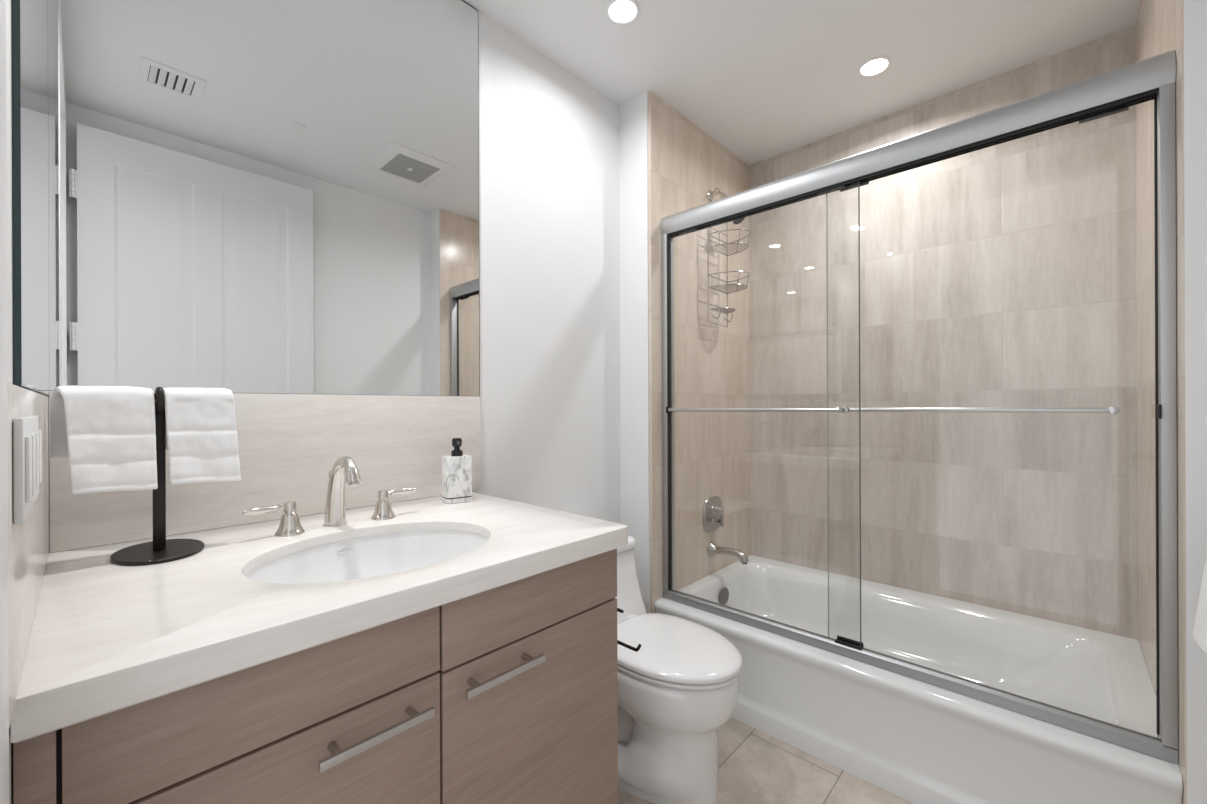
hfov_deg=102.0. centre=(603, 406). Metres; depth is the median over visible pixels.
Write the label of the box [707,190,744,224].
shower
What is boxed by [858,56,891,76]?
recessed light
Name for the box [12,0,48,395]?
mirror
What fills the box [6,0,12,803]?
wall
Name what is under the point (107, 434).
hand towel
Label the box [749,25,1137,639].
wall
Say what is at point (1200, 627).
hand towel
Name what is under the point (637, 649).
toilet roll holder
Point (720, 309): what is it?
shower caddy
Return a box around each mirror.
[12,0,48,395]
[48,0,479,396]
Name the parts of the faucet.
lever, handle, spout, handle, lever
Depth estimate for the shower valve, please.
2.45 m
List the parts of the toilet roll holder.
arm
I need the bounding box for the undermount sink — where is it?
[246,530,488,582]
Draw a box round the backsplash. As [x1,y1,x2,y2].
[49,391,480,552]
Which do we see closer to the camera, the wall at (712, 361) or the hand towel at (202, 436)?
the hand towel at (202, 436)
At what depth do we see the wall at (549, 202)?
1.91 m
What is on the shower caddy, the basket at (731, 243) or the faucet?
the basket at (731, 243)
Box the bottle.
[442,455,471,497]
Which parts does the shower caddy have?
hanger frame, soap dish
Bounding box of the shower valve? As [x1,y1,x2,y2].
[703,496,724,531]
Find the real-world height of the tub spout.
0.074 m
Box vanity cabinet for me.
[13,549,617,803]
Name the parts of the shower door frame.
rail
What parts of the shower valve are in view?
diverter knob, valve stem, lever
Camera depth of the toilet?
1.45 m
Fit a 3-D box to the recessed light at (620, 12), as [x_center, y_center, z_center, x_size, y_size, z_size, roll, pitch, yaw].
[0.066,-1.369,1.693,0.120,0.005,0.120,0,0,43]
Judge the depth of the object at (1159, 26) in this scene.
1.46 m
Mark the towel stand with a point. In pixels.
(161, 549)
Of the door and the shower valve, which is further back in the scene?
the shower valve
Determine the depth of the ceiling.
1.88 m
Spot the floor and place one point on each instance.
(755, 767)
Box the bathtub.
[655,555,1182,803]
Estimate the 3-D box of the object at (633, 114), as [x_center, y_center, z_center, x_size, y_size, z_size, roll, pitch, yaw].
[0.415,-0.089,2.550,0.260,2.568,0.927,0,0,43]
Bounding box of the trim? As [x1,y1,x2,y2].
[0,0,8,803]
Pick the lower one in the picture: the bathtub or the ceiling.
the bathtub
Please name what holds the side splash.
attached to the wall at (8, 2)
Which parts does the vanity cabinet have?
filler panel, drawer, drawer, pull post, pull handle, pull post, pull post, pull handle, pull post, drawer, drawer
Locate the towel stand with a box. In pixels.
[110,387,203,565]
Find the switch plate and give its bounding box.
[13,416,41,524]
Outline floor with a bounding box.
[618,717,912,803]
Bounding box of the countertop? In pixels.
[10,492,627,742]
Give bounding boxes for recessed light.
[605,0,639,24]
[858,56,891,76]
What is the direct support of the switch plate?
attached to the side splash
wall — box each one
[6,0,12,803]
[48,11,620,551]
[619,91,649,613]
[648,90,749,612]
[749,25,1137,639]
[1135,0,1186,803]
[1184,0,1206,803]
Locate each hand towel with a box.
[50,386,157,494]
[163,388,240,484]
[1193,554,1206,653]
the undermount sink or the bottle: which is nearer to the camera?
the undermount sink
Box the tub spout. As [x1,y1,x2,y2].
[707,542,748,563]
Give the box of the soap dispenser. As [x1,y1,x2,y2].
[442,438,471,503]
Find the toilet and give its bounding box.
[615,536,741,803]
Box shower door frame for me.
[661,50,1177,764]
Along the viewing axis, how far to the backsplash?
1.27 m
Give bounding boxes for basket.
[707,229,749,255]
[708,271,749,293]
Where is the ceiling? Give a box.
[463,0,1139,164]
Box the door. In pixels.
[668,104,1158,737]
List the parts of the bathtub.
overflow plate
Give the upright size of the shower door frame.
1.700 m
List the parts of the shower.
arm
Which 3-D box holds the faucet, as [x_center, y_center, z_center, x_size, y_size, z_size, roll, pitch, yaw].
[-0.613,0.201,1.156,0.167,0.172,0.386,0,0,43]
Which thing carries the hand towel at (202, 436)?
hanging from the towel stand
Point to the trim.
(4, 639)
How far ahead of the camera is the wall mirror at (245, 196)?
1.23 m
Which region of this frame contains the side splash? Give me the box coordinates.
[7,382,49,727]
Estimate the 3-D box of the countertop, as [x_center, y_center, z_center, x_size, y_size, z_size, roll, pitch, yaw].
[-0.519,0.309,1.066,0.722,0.045,0.942,0,0,43]
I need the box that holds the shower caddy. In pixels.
[707,188,749,326]
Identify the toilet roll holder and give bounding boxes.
[617,608,641,651]
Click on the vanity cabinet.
(508, 693)
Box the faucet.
[242,456,416,536]
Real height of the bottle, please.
0.119 m
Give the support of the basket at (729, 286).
on the shower caddy

